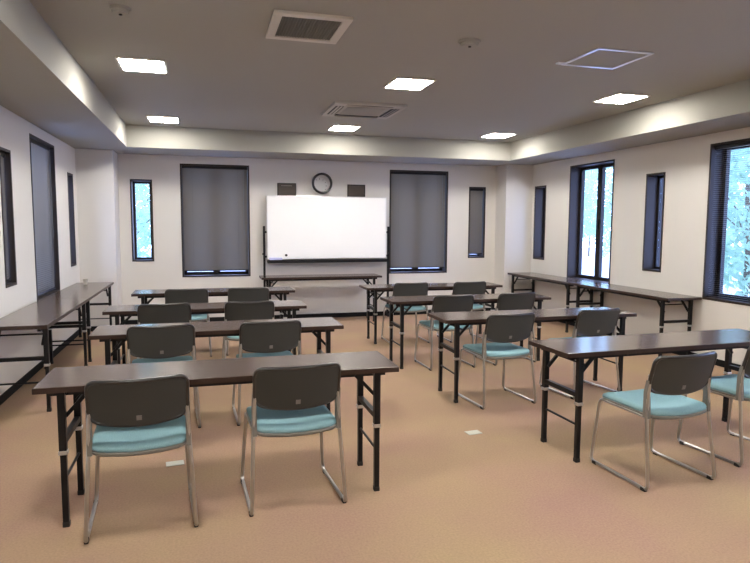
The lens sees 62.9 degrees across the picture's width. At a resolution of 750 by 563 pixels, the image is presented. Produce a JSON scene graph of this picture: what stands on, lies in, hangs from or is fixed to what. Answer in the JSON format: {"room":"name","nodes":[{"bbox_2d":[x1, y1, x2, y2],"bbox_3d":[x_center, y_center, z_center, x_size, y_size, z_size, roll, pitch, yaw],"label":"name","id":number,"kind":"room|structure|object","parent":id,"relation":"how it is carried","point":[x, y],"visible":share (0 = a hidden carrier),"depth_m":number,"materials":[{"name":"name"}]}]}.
{"room":"classroom","nodes":[
{"label":"classroom","id":0,"kind":"room"},
{"bbox_2d":[0,105,81,394],"bbox_3d":[-2.597,-0.220,2.829,0.240,2.830,12.540,-1,6,-16],"label":"wall","id":1,"kind":"structure","parent":0,"point":[15,130],"depth_m":5.79,"materials":[{"name":"white paint"}]},
{"bbox_2d":[0,147,16,287],"bbox_3d":[-3.269,-0.543,5.243,0.241,1.180,0.310,-1,6,-16],"label":"window","id":2,"kind":"structure","parent":1,"relation":"in","point":[7,159],"depth_m":5.38,"materials":[{"name":"grey metal"}]},
{"bbox_2d":[0,151,10,281],"bbox_3d":[-3.202,-0.552,5.261,0.028,1.119,0.258,-1,6,-16],"label":"blind","id":3,"kind":"object","parent":2,"relation":"attached to","point":[1,152],"visible":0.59,"depth_m":5.34,"materials":[{"name":"grey fabric"}]},
{"bbox_2d":[0,327,82,404],"bbox_3d":[-2.421,1.172,2.769,0.010,0.070,11.600,-1,6,-16],"label":"baseboard","id":4,"kind":"structure","parent":1,"relation":"attached to","point":[9,392],"depth_m":5.82,"materials":[{"name":"black plastic"}]},
{"bbox_2d":[29,133,59,300],"bbox_3d":[-3.624,-0.663,6.514,0.241,1.660,1.020,-1,6,-16],"label":"window","id":5,"kind":"structure","parent":1,"relation":"in","point":[52,154],"depth_m":6.98,"materials":[{"name":"grey"}]},
{"bbox_2d":[31,138,55,296],"bbox_3d":[-3.553,-0.667,6.534,0.037,1.609,0.968,-1,6,-16],"label":"blind","id":6,"kind":"object","parent":5,"relation":"attached to","point":[41,175],"visible":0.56,"depth_m":6.61,"materials":[{"name":"grey fabric"}]},
{"bbox_2d":[0,0,132,153],"bbox_3d":[-2.143,-1.400,2.845,0.690,0.280,12.060,-1,6,-16],"label":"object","id":7,"kind":"structure","parent":1,"relation":"attached to","point":[42,83],"depth_m":4.63,"materials":[{"name":"grey paint"}]},
{"bbox_2d":[67,172,76,266],"bbox_3d":[-3.984,-0.784,7.799,0.241,1.180,0.320,-1,6,-16],"label":"window","id":8,"kind":"structure","parent":1,"relation":"in","point":[69,175],"depth_m":7.94,"materials":[{"name":"grey"}]},
{"bbox_2d":[75,149,121,325],"bbox_3d":[-3.814,-0.562,8.504,0.465,2.450,0.460,-1,6,-16],"label":"wall","id":9,"kind":"structure","parent":0,"point":[97,193],"depth_m":8.27,"materials":[{"name":"white paint"}]},
{"bbox_2d":[117,154,496,319],"bbox_3d":[-0.837,-0.847,9.675,6.840,2.830,0.240,-1,6,-16],"label":"wall","id":10,"kind":"structure","parent":0,"point":[165,272],"depth_m":9.44,"materials":[{"name":"white paint"}]},
{"bbox_2d":[130,179,153,261],"bbox_3d":[-3.388,-0.888,8.951,0.300,1.180,0.241,-1,6,-16],"label":"window","id":11,"kind":"structure","parent":10,"relation":"in","point":[133,182],"depth_m":8.91,"materials":[{"name":"grey"}]},
{"bbox_2d":[180,163,250,276],"bbox_3d":[-2.396,-0.908,9.227,0.990,1.660,0.241,-1,6,-16],"label":"window","id":12,"kind":"structure","parent":10,"relation":"in","point":[204,273],"depth_m":9.21,"materials":[{"name":"grey"}]},
{"bbox_2d":[182,165,248,271],"bbox_3d":[-2.376,-0.932,9.154,0.938,1.554,0.037,-1,6,-16],"label":"blind","id":13,"kind":"object","parent":12,"relation":"attached to","point":[215,215],"visible":1,"depth_m":9.15,"materials":[{"name":"grey fabric"}]},
{"bbox_2d":[277,183,295,195],"bbox_3d":[-1.345,-1.374,9.343,0.285,0.250,0.029,-1,6,-16],"label":"wall plaque","id":14,"kind":"object","parent":10,"relation":"attached to","point":[283,189],"visible":0.76,"depth_m":9.33,"materials":[{"name":"brown wood"}]},
{"bbox_2d":[90,308,494,331],"bbox_3d":[-0.748,0.559,9.462,6.820,0.070,0.470,-1,6,-16],"label":"baseboard","id":15,"kind":"structure","parent":10,"relation":"attached to","point":[379,313],"depth_m":9.70,"materials":[{"name":"black plastic"}]},
{"bbox_2d":[126,125,510,165],"bbox_3d":[-0.680,-1.966,9.024,5.460,0.280,0.890,-1,6,-16],"label":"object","id":16,"kind":"structure","parent":10,"relation":"attached to","point":[141,139],"depth_m":8.61,"materials":[{"name":"grey paint"}]},
{"bbox_2d":[311,173,332,193],"bbox_3d":[-0.816,-1.511,9.447,0.324,0.326,0.091,-1,6,-16],"label":"wall clock","id":17,"kind":"object","parent":10,"relation":"attached to","point":[319,185],"visible":1,"depth_m":9.45,"materials":[{"name":"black plastic"}]},
{"bbox_2d":[347,184,364,196],"bbox_3d":[-0.295,-1.396,9.634,0.285,0.250,0.029,-1,6,-16],"label":"wall plaque","id":18,"kind":"object","parent":10,"relation":"attached to","point":[352,190],"visible":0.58,"depth_m":9.62,"materials":[{"name":"brown wood"}]},
{"bbox_2d":[389,170,447,273],"bbox_3d":[0.682,-0.973,10.082,1.000,1.660,0.241,-1,6,-16],"label":"window","id":19,"kind":"structure","parent":10,"relation":"in","point":[401,270],"depth_m":10.09,"materials":[{"name":"grey"}]},
{"bbox_2d":[391,171,445,267],"bbox_3d":[0.702,-0.996,10.009,0.948,1.554,0.037,-1,6,-16],"label":"blind","id":20,"kind":"object","parent":19,"relation":"attached to","point":[417,198],"visible":1,"depth_m":10.01,"materials":[{"name":"grey fabric"}]},
{"bbox_2d":[468,187,485,257],"bbox_3d":[1.670,-0.994,10.357,0.300,1.180,0.241,-1,6,-16],"label":"window","id":21,"kind":"structure","parent":10,"relation":"in","point":[483,188],"depth_m":10.28,"materials":[{"name":"grey"}]},
{"bbox_2d":[469,188,482,253],"bbox_3d":[1.688,-1.007,10.288,0.248,1.094,0.028,-1,6,-16],"label":"blind","id":22,"kind":"object","parent":21,"relation":"attached to","point":[476,195],"visible":1,"depth_m":10.29,"materials":[{"name":"grey fabric"}]},
{"bbox_2d":[0,314,749,562],"bbox_3d":[0.806,1.167,3.912,7.320,0.100,12.540,-1,6,-16],"label":"floor","id":23,"kind":"structure","parent":0,"point":[447,494],"depth_m":3.52,"materials":[{"name":"carpet"}]},
{"bbox_2d":[0,298,89,411],"bbox_3d":[-2.939,0.602,5.475,0.446,0.700,1.797,-1,6,-16],"label":"folding table","id":24,"kind":"object","parent":23,"relation":"on","point":[41,315],"visible":0.95,"depth_m":5.06,"materials":[{"name":"brown wood"}]},
{"bbox_2d":[43,282,113,363],"bbox_3d":[-3.422,0.440,7.201,0.446,0.700,1.797,-1,6,-16],"label":"folding table","id":25,"kind":"object","parent":23,"relation":"on","point":[90,290],"visible":0.63,"depth_m":6.74,"materials":[{"name":"brown wood"}]},
{"bbox_2d":[83,374,197,543],"bbox_3d":[-1.167,0.801,3.063,0.507,0.766,0.518,-2,6,-20],"label":"chair","id":26,"kind":"object","parent":23,"relation":"on","point":[131,417],"visible":1,"depth_m":2.86,"materials":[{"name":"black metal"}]},
{"bbox_2d":[92,415,185,452],"bbox_3d":[-1.168,0.753,3.063,0.434,0.046,0.446,-2,6,-20],"label":"seat cushion","id":27,"kind":"object","parent":26,"relation":"on","point":[169,435],"depth_m":2.93,"materials":[{"name":"teal fabric"}]},
{"bbox_2d":[126,324,200,427],"bbox_3d":[-1.563,0.664,4.516,0.507,0.766,0.518,-2,6,-19],"label":"chair","id":28,"kind":"object","parent":23,"relation":"on","point":[151,344],"visible":0.63,"depth_m":4.29,"materials":[{"name":"grey plastic"}]},
{"bbox_2d":[132,356,192,363],"bbox_3d":[-1.564,0.616,4.516,0.434,0.046,0.446,-1,6,-19],"label":"seat cushion","id":29,"kind":"object","parent":28,"relation":"on","point":[180,358],"depth_m":4.61,"materials":[{"name":"teal fabric"}]},
{"bbox_2d":[137,303,192,358],"bbox_3d":[-1.932,0.555,5.678,0.507,0.766,0.518,-1,6,-17],"label":"chair","id":30,"kind":"object","parent":23,"relation":"on","point":[176,312],"visible":0.38,"depth_m":5.43,"materials":[{"name":"grey plastic"}]},
{"bbox_2d":[166,460,183,466],"bbox_3d":[-1.230,1.118,3.770,0.105,0.004,0.075,-2,6,-21],"label":"floor plate","id":31,"kind":"object","parent":23,"relation":"on","point":[179,462],"visible":1,"depth_m":3.76,"materials":[{"name":"grey metal"}]},
{"bbox_2d":[165,288,211,356],"bbox_3d":[-2.110,0.439,6.916,0.507,0.766,0.518,-1,6,-16],"label":"chair","id":32,"kind":"object","parent":23,"relation":"on","point":[172,296],"visible":0.61,"depth_m":6.68,"materials":[{"name":"grey plastic"}]},
{"bbox_2d":[191,314,206,319],"bbox_3d":[-2.111,0.391,6.916,0.434,0.046,0.446,-1,6,-16],"label":"seat cushion","id":33,"kind":"object","parent":32,"relation":"on","point":[194,316],"depth_m":6.78,"materials":[{"name":"teal fabric"}]},
{"bbox_2d":[102,300,306,363],"bbox_3d":[-1.575,0.576,5.833,1.797,0.700,0.446,-1,6,-16],"label":"folding table","id":34,"kind":"object","parent":23,"relation":"on","point":[116,311],"visible":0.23,"depth_m":5.72,"materials":[{"name":"brown wood"}]},
{"bbox_2d":[131,286,294,318],"bbox_3d":[-1.863,0.448,7.190,1.797,0.700,0.446,-1,6,-16],"label":"folding table","id":35,"kind":"object","parent":23,"relation":"on","point":[158,293],"visible":0.36,"depth_m":7.08,"materials":[{"name":"brown wood"}]},
{"bbox_2d":[32,351,398,527],"bbox_3d":[-0.795,0.810,3.342,1.797,0.700,0.446,-1,6,-16],"label":"folding table","id":36,"kind":"object","parent":23,"relation":"on","point":[60,382],"visible":0.94,"depth_m":3.29,"materials":[{"name":"brown wood"}]},
{"bbox_2d":[88,317,343,410],"bbox_3d":[-1.166,0.683,4.696,1.797,0.700,0.446,-1,6,-16],"label":"folding table","id":37,"kind":"object","parent":23,"relation":"on","point":[107,333],"visible":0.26,"depth_m":4.63,"materials":[{"name":"brown wood"}]},
{"bbox_2d":[226,287,268,355],"bbox_3d":[-1.471,0.426,7.093,0.507,0.766,0.518,-1,6,-16],"label":"chair","id":38,"kind":"object","parent":23,"relation":"on","point":[257,293],"visible":0.38,"depth_m":6.84,"materials":[{"name":"grey plastic"}]},
{"bbox_2d":[222,300,274,358],"bbox_3d":[-1.213,0.540,5.878,0.507,0.766,0.518,-1,6,-17],"label":"chair","id":39,"kind":"object","parent":23,"relation":"on","point":[252,310],"visible":0.4,"depth_m":5.63,"materials":[{"name":"grey plastic"}]},
{"bbox_2d":[227,336,238,338],"bbox_3d":[-1.214,0.491,5.878,0.434,0.046,0.446,-1,6,-17],"label":"seat cushion","id":40,"kind":"object","parent":39,"relation":"on","point":[228,337],"depth_m":5.64,"materials":[{"name":"teal fabric"}]},
{"bbox_2d":[232,320,300,425],"bbox_3d":[-0.830,0.649,4.723,0.507,0.766,0.518,-2,6,-19],"label":"chair","id":41,"kind":"object","parent":23,"relation":"on","point":[275,338],"visible":0.6,"depth_m":4.49,"materials":[{"name":"grey plastic"}]},
{"bbox_2d":[236,351,292,357],"bbox_3d":[-0.832,0.600,4.723,0.434,0.046,0.446,-1,6,-19],"label":"seat cushion","id":42,"kind":"object","parent":41,"relation":"on","point":[244,355],"depth_m":4.82,"materials":[{"name":"teal fabric"}]},
{"bbox_2d":[241,362,346,516],"bbox_3d":[-0.457,0.780,3.333,0.507,0.766,0.518,-2,6,-19],"label":"chair","id":43,"kind":"object","parent":23,"relation":"on","point":[291,401],"visible":1,"depth_m":3.13,"materials":[{"name":"grey plastic"}]},
{"bbox_2d":[246,405,335,432],"bbox_3d":[-0.458,0.731,3.333,0.434,0.046,0.446,-1,6,-19],"label":"seat cushion","id":44,"kind":"object","parent":43,"relation":"on","point":[319,419],"depth_m":3.21,"materials":[{"name":"teal fabric"}]},
{"bbox_2d":[259,273,381,321],"bbox_3d":[-0.819,0.259,9.283,1.797,0.700,0.446,-1,6,-16],"label":"folding table","id":45,"kind":"object","parent":23,"relation":"on","point":[269,279],"visible":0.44,"depth_m":9.15,"materials":[{"name":"brown wood"}]},
{"bbox_2d":[262,195,389,316],"bbox_3d":[-0.729,-0.363,9.510,2.010,1.898,0.193,-1,6,-16],"label":"whiteboard","id":46,"kind":"object","parent":23,"relation":"on","point":[307,229],"visible":0.85,"depth_m":9.44,"materials":[{"name":"white plastic"}]},
{"bbox_2d":[267,259,386,262],"bbox_3d":[-0.718,-0.320,9.474,1.870,0.047,0.110,-1,6,-16],"label":"tray","id":47,"kind":"object","parent":46,"relation":"on","point":[291,260],"depth_m":9.42,"materials":[{"name":"black metal"}]},
{"bbox_2d":[381,282,429,342],"bbox_3d":[0.387,0.373,7.754,0.507,0.766,0.518,-1,6,-16],"label":"chair","id":48,"kind":"object","parent":23,"relation":"on","point":[399,289],"visible":0.65,"depth_m":7.54,"materials":[{"name":"grey plastic"}]},
{"bbox_2d":[385,304,425,310],"bbox_3d":[0.386,0.325,7.754,0.434,0.046,0.446,-1,6,-16],"label":"seat cushion","id":49,"kind":"object","parent":48,"relation":"on","point":[414,308],"depth_m":7.60,"materials":[{"name":"teal fabric"}]},
{"bbox_2d":[359,282,502,343],"bbox_3d":[0.719,0.393,7.925,1.797,0.700,0.446,-1,5,-14],"label":"folding table","id":50,"kind":"object","parent":23,"relation":"on","point":[374,288],"visible":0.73,"depth_m":7.78,"materials":[{"name":"brown wood"}]},
{"bbox_2d":[414,294,475,370],"bbox_3d":[0.735,0.497,6.445,0.507,0.766,0.518,-1,6,-18],"label":"chair","id":51,"kind":"object","parent":23,"relation":"on","point":[441,303],"visible":0.73,"depth_m":6.22,"materials":[{"name":"grey plastic"}]},
{"bbox_2d":[419,320,469,328],"bbox_3d":[0.734,0.448,6.445,0.434,0.046,0.446,-1,6,-18],"label":"seat cushion","id":52,"kind":"object","parent":51,"relation":"on","point":[427,324],"depth_m":6.30,"materials":[{"name":"teal fabric"}]},
{"bbox_2d":[437,281,486,342],"bbox_3d":[1.129,0.361,7.929,0.507,0.766,0.518,-1,6,-18],"label":"chair","id":53,"kind":"object","parent":23,"relation":"on","point":[459,288],"visible":0.55,"depth_m":7.69,"materials":[{"name":"grey plastic"}]},
{"bbox_2d":[473,304,482,308],"bbox_3d":[1.128,0.312,7.929,0.434,0.046,0.446,-1,6,-18],"label":"seat cushion","id":54,"kind":"object","parent":53,"relation":"on","point":[475,306],"depth_m":7.78,"materials":[{"name":"teal fabric"}]},
{"bbox_2d":[380,293,550,368],"bbox_3d":[0.978,0.514,6.630,1.797,0.700,0.446,-1,6,-16],"label":"folding table","id":55,"kind":"object","parent":23,"relation":"on","point":[399,301],"visible":0.62,"depth_m":6.48,"materials":[{"name":"brown wood"}]},
{"bbox_2d":[464,430,481,434],"bbox_3d":[0.699,1.073,4.358,0.105,0.004,0.075,-2,6,-21],"label":"floor plate","id":56,"kind":"object","parent":23,"relation":"on","point":[472,432],"visible":1,"depth_m":4.35,"materials":[{"name":"grey"}]},
{"bbox_2d":[458,312,536,408],"bbox_3d":[1.021,0.617,5.159,0.507,0.766,0.518,-2,6,-21],"label":"chair","id":57,"kind":"object","parent":23,"relation":"on","point":[501,330],"visible":0.96,"depth_m":4.96,"materials":[{"name":"grey plastic"}]},
{"bbox_2d":[463,342,529,356],"bbox_3d":[1.020,0.569,5.159,0.434,0.046,0.446,-2,6,-20],"label":"seat cushion","id":58,"kind":"object","parent":57,"relation":"on","point":[494,349],"depth_m":5.05,"materials":[{"name":"teal fabric"}]},
{"bbox_2d":[475,292,536,364],"bbox_3d":[1.426,0.477,6.693,0.507,0.766,0.518,-2,6,-20],"label":"chair","id":59,"kind":"object","parent":23,"relation":"on","point":[506,301],"visible":0.44,"depth_m":6.46,"materials":[{"name":"grey plastic"}]},
{"bbox_2d":[427,307,636,402],"bbox_3d":[1.386,0.627,5.436,1.797,0.700,0.446,-1,5,-14],"label":"folding table","id":60,"kind":"object","parent":23,"relation":"on","point":[455,319],"visible":0.66,"depth_m":5.35,"materials":[{"name":"brown wood"}]},
{"bbox_2d":[508,272,594,332],"bbox_3d":[2.616,0.281,9.230,0.446,0.700,1.797,-1,6,-16],"label":"folding table","id":61,"kind":"object","parent":23,"relation":"on","point":[566,281],"visible":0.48,"depth_m":8.94,"materials":[{"name":"brown wood"}]},
{"bbox_2d":[539,308,619,398],"bbox_3d":[1.831,0.594,5.456,0.507,0.766,0.518,-2,6,-22],"label":"chair","id":62,"kind":"object","parent":23,"relation":"on","point":[589,323],"visible":0.57,"depth_m":5.23,"materials":[{"name":"grey plastic"}]},
{"bbox_2d":[550,336,587,338],"bbox_3d":[1.830,0.545,5.456,0.434,0.046,0.446,-2,6,-22],"label":"seat cushion","id":63,"kind":"object","parent":62,"relation":"on","point":[577,336],"depth_m":5.63,"materials":[{"name":"teal fabric"}]},
{"bbox_2d":[571,282,701,356],"bbox_3d":[3.099,0.443,7.504,0.446,0.700,1.797,-1,6,-16],"label":"folding table","id":64,"kind":"object","parent":23,"relation":"on","point":[661,297],"visible":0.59,"depth_m":7.02,"materials":[{"name":"brown wood"}]},
{"bbox_2d":[529,329,749,462],"bbox_3d":[1.955,0.744,4.204,1.797,0.700,0.446,-1,6,-17],"label":"folding table","id":65,"kind":"object","parent":23,"relation":"on","point":[576,350],"visible":0.94,"depth_m":4.04,"materials":[{"name":"brown wood"}]},
{"bbox_2d":[590,351,716,491],"bbox_3d":[1.661,0.761,3.647,0.507,0.766,0.518,-2,6,-20],"label":"chair","id":66,"kind":"object","parent":23,"relation":"on","point":[670,378],"visible":1,"depth_m":3.46,"materials":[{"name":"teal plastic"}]},
{"bbox_2d":[602,389,706,415],"bbox_3d":[1.659,0.712,3.647,0.434,0.046,0.446,-2,6,-20],"label":"seat cushion","id":67,"kind":"object","parent":66,"relation":"on","point":[631,401],"depth_m":3.55,"materials":[{"name":"teal fabric"}]},
{"bbox_2d":[677,346,749,466],"bbox_3d":[2.383,0.731,4.007,0.507,0.766,0.518,-2,6,-21],"label":"chair","id":68,"kind":"object","parent":23,"relation":"on","point":[732,386],"visible":0.81,"depth_m":3.86,"materials":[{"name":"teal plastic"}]},
{"bbox_2d":[710,374,749,397],"bbox_3d":[2.381,0.682,4.007,0.434,0.046,0.446,-2,6,-21],"label":"seat cushion","id":69,"kind":"object","parent":68,"relation":"on","point":[724,385],"depth_m":3.93,"materials":[{"name":"teal fabric"}]},
{"bbox_2d":[29,0,749,141],"bbox_3d":[0.820,-1.651,3.650,6.840,0.100,12.060,-1,6,-16],"label":"ceiling","id":70,"kind":"structure","parent":0,"point":[224,72],"depth_m":4.68,"materials":[{"name":"grey paint"}]},
{"bbox_2d":[109,4,130,16],"bbox_3d":[-1.496,-1.586,3.603,0.120,0.042,0.120,-1,6,-16],"label":"smoke detector","id":71,"kind":"object","parent":70,"relation":"attached to","point":[117,9],"visible":1,"depth_m":3.57,"materials":[{"name":"grey paint"}]},
{"bbox_2d":[115,57,167,73],"bbox_3d":[-1.853,-1.724,4.897,0.365,0.011,0.410,-1,6,-16],"label":"recessed light","id":72,"kind":"object","parent":70,"relation":"in","point":[125,63],"visible":1,"depth_m":4.87,"materials":[{"name":"white plastic"}]},
{"bbox_2d":[146,116,179,122],"bbox_3d":[-2.564,-1.963,7.439,0.365,0.011,0.410,-1,6,-16],"label":"recessed light","id":73,"kind":"object","parent":70,"relation":"in","point":[163,119],"visible":1,"depth_m":7.39,"materials":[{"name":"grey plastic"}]},
{"bbox_2d":[266,9,352,43],"bbox_3d":[-0.433,-1.622,3.928,0.480,0.020,0.530,-1,6,-16],"label":"ceiling vent","id":74,"kind":"object","parent":70,"relation":"in","point":[284,24],"visible":1,"depth_m":3.89,"materials":[{"name":"grey plastic"}]},
{"bbox_2d":[275,16,341,39],"bbox_3d":[-0.433,-1.625,3.928,0.370,0.010,0.420,-1,6,-16],"label":"grille","id":75,"kind":"object","parent":74,"relation":"attached to","point":[286,27],"depth_m":3.93,"materials":[{"name":"grey metal"}]},
{"bbox_2d":[327,125,360,130],"bbox_3d":[-0.407,-2.008,8.038,0.365,0.011,0.410,-1,6,-16],"label":"recessed light","id":76,"kind":"object","parent":70,"relation":"in","point":[334,127],"visible":1,"depth_m":8.02,"materials":[{"name":"white plastic"}]},
{"bbox_2d":[321,101,406,118],"bbox_3d":[-0.137,-1.875,6.740,0.780,0.034,0.780,-1,6,-16],"label":"air conditioner","id":77,"kind":"object","parent":70,"relation":"attached to","point":[350,109],"visible":1,"depth_m":6.64,"materials":[{"name":"grey plastic"}]},
{"bbox_2d":[327,106,343,114],"bbox_3d":[-0.430,-1.867,6.658,0.085,0.019,0.500,-1,6,-16],"label":"outlet","id":78,"kind":"object","parent":77,"relation":"attached to","point":[334,110],"depth_m":6.66,"materials":[{"name":"grey plastic"}]},
{"bbox_2d":[334,114,377,117],"bbox_3d":[-0.218,-1.901,7.032,0.500,0.019,0.085,-1,6,-16],"label":"outlet","id":79,"kind":"object","parent":77,"relation":"attached to","point":[335,115],"depth_m":7.02,"materials":[{"name":"grey plastic"}]},
{"bbox_2d":[338,107,387,116],"bbox_3d":[-0.137,-1.867,6.740,0.460,0.011,0.460,-1,6,-16],"label":"grille","id":80,"kind":"object","parent":77,"relation":"attached to","point":[349,111],"depth_m":6.75,"materials":[{"name":"grey plastic"}]},
{"bbox_2d":[346,105,393,108],"bbox_3d":[-0.055,-1.843,6.448,0.500,0.026,0.085,-1,6,-16],"label":"outlet","id":81,"kind":"object","parent":77,"relation":"attached to","point":[362,106],"depth_m":6.42,"materials":[{"name":"grey plastic"}]},
{"bbox_2d":[379,109,398,117],"bbox_3d":[0.157,-1.876,6.822,0.085,0.026,0.500,-1,6,-16],"label":"vent","id":82,"kind":"object","parent":77,"relation":"attached to","point":[388,113],"depth_m":6.83,"materials":[{"name":"grey plastic"}]},
{"bbox_2d":[383,77,435,89],"bbox_3d":[0.304,-1.769,5.497,0.365,0.011,0.410,-1,6,-16],"label":"recessed light","id":83,"kind":"object","parent":70,"relation":"in","point":[398,82],"visible":1,"depth_m":5.45,"materials":[{"name":"white plastic"}]},
{"bbox_2d":[459,38,480,48],"bbox_3d":[0.652,-1.633,4.220,0.150,0.042,0.150,-1,6,-16],"label":"smoke detector","id":84,"kind":"object","parent":70,"relation":"attached to","point":[467,43],"visible":1,"depth_m":4.18,"materials":[{"name":"grey paint"}]},
{"bbox_2d":[481,133,515,137],"bbox_3d":[1.732,-2.053,8.633,0.365,0.011,0.410,-1,6,-16],"label":"recessed light","id":85,"kind":"object","parent":70,"relation":"in","point":[491,135],"visible":1,"depth_m":8.58,"materials":[{"name":"white plastic"}]},
{"bbox_2d":[484,134,513,137],"bbox_3d":[1.732,-2.053,8.633,0.325,0.010,0.370,-1,6,-16],"label":"diffuser","id":86,"kind":"object","parent":85,"relation":"attached to","point":[488,135],"depth_m":8.59,"materials":[{"name":"white plastic"}]},
{"bbox_2d":[556,48,653,69],"bbox_3d":[1.722,-1.682,4.640,0.538,0.012,0.476,-1,6,-16],"label":"ceiling hatch","id":87,"kind":"object","parent":70,"relation":"attached to","point":[602,58],"visible":1,"depth_m":4.63,"materials":[{"name":"silver metal"}]},
{"bbox_2d":[592,93,650,103],"bbox_3d":[2.443,-1.814,6.091,0.365,0.011,0.410,-1,6,-16],"label":"recessed light","id":88,"kind":"object","parent":70,"relation":"in","point":[619,98],"visible":1,"depth_m":6.04,"materials":[{"name":"white plastic"}]},
{"bbox_2d":[494,164,532,307],"bbox_3d":[2.306,-0.695,10.256,0.480,2.450,0.360,-1,6,-16],"label":"pillar","id":89,"kind":"structure","parent":0,"point":[514,183],"depth_m":10.08,"materials":[{"name":"white paint"}]},
{"bbox_2d":[530,127,749,364],"bbox_3d":[4.223,-0.363,4.724,0.240,2.830,12.540,-1,6,-16],"label":"wall","id":90,"kind":"structure","parent":0,"point":[685,162],"depth_m":7.45,"materials":[{"name":"white paint"}]},
{"bbox_2d":[533,185,545,259],"bbox_3d":[2.764,-0.947,9.912,0.241,1.180,0.340,-1,6,-16],"label":"window","id":91,"kind":"structure","parent":90,"relation":"in","point":[540,191],"depth_m":10.03,"materials":[{"name":"grey"}]},
{"bbox_2d":[567,159,614,283],"bbox_3d":[3.120,-0.827,8.641,0.241,1.660,1.010,-1,6,-16],"label":"window","id":92,"kind":"structure","parent":90,"relation":"in","point":[577,172],"depth_m":9.02,"materials":[{"name":"grey"}]},
{"bbox_2d":[487,79,749,165],"bbox_3d":[3.781,-1.524,4.491,0.690,0.280,12.060,-1,6,-16],"label":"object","id":93,"kind":"structure","parent":90,"relation":"attached to","point":[726,107],"depth_m":6.64,"materials":[{"name":"grey paint"}]},
{"bbox_2d":[559,321,740,371],"bbox_3d":[4.145,1.030,4.645,0.010,0.070,11.700,-1,6,-16],"label":"baseboard","id":94,"kind":"structure","parent":90,"relation":"attached to","point":[719,362],"depth_m":6.85,"materials":[{"name":"black plastic"}]},
{"bbox_2d":[642,172,665,271],"bbox_3d":[3.465,-0.711,7.409,0.241,1.180,0.320,-1,6,-16],"label":"window","id":95,"kind":"structure","parent":90,"relation":"in","point":[655,182],"depth_m":7.52,"materials":[{"name":"grey"}]},
{"bbox_2d":[702,138,749,305],"bbox_3d":[3.817,-0.593,6.147,0.241,1.660,1.010,-1,6,-16],"label":"window","id":96,"kind":"structure","parent":90,"relation":"in","point":[715,238],"depth_m":6.59,"materials":[{"name":"grey"}]},
{"bbox_2d":[707,141,749,302],"bbox_3d":[3.751,-0.594,6.128,0.028,1.609,0.958,-1,6,-16],"label":"blind","id":97,"kind":"object","parent":96,"relation":"attached to","point":[733,145],"visible":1,"depth_m":6.34,"materials":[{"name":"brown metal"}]},
{"label":"outside","id":98,"kind":"structure","parent":0,"visible":0},
{"bbox_2d":[141,248,749,296],"bbox_3d":[1.271,1.180,6.723,70.000,0.200,70.000,-1,6,-16],"label":"ground","id":99,"kind":"structure","parent":98,"point":[588,262],"depth_m":25.53,"materials":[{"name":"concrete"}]},
{"bbox_2d":[135,184,150,256],"bbox_3d":[-6.771,-2.361,17.156,3.128,4.848,2.989,-1,6,-16],"label":"tree","id":100,"kind":"object","parent":99,"relation":"on","point":[141,226],"visible":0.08,"depth_m":16.75,"materials":[{"name":"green plant"}]},
{"bbox_2d":[136,184,149,249],"bbox_3d":[-9.556,-3.827,22.951,4.623,6.669,4.537,-2,6,-28],"label":"tree","id":101,"kind":"object","parent":99,"relation":"on","point":[141,191],"visible":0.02,"depth_m":22.50,"materials":[{"name":"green plant"}]},
{"bbox_2d":[583,169,597,238],"bbox_3d":[7.886,-3.599,26.684,3.904,5.695,3.941,-1,6,-16],"label":"tree","id":102,"kind":"object","parent":99,"relation":"on","point":[593,184],"visible":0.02,"depth_m":26.12,"materials":[{"name":"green plant"}]},
{"bbox_2d":[583,167,612,257],"bbox_3d":[9.226,-3.111,22.738,4.385,5.464,4.259,-1,5,-13],"label":"tree","id":103,"kind":"object","parent":99,"relation":"on","point":[587,206],"visible":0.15,"depth_m":22.52,"materials":[{"name":"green plant"}]},
{"bbox_2d":[583,167,612,255],"bbox_3d":[11.652,-5.515,33.514,7.044,8.283,6.930,-1,6,-16],"label":"tree","id":104,"kind":"object","parent":99,"relation":"on","point":[606,208],"visible":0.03,"depth_m":32.42,"materials":[{"name":"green plant"}]},
{"bbox_2d":[723,148,749,295],"bbox_3d":[6.841,-1.318,11.194,3.000,4.005,2.941,-2,6,-22],"label":"tree","id":105,"kind":"object","parent":99,"relation":"on","point":[743,237],"visible":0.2,"depth_m":10.62,"materials":[{"name":"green plant"}]},
{"bbox_2d":[726,154,749,287],"bbox_3d":[10.175,-2.802,16.411,5.163,6.027,5.308,-1,6,-16],"label":"tree","id":106,"kind":"object","parent":99,"relation":"on","point":[738,190],"visible":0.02,"depth_m":16.09,"materials":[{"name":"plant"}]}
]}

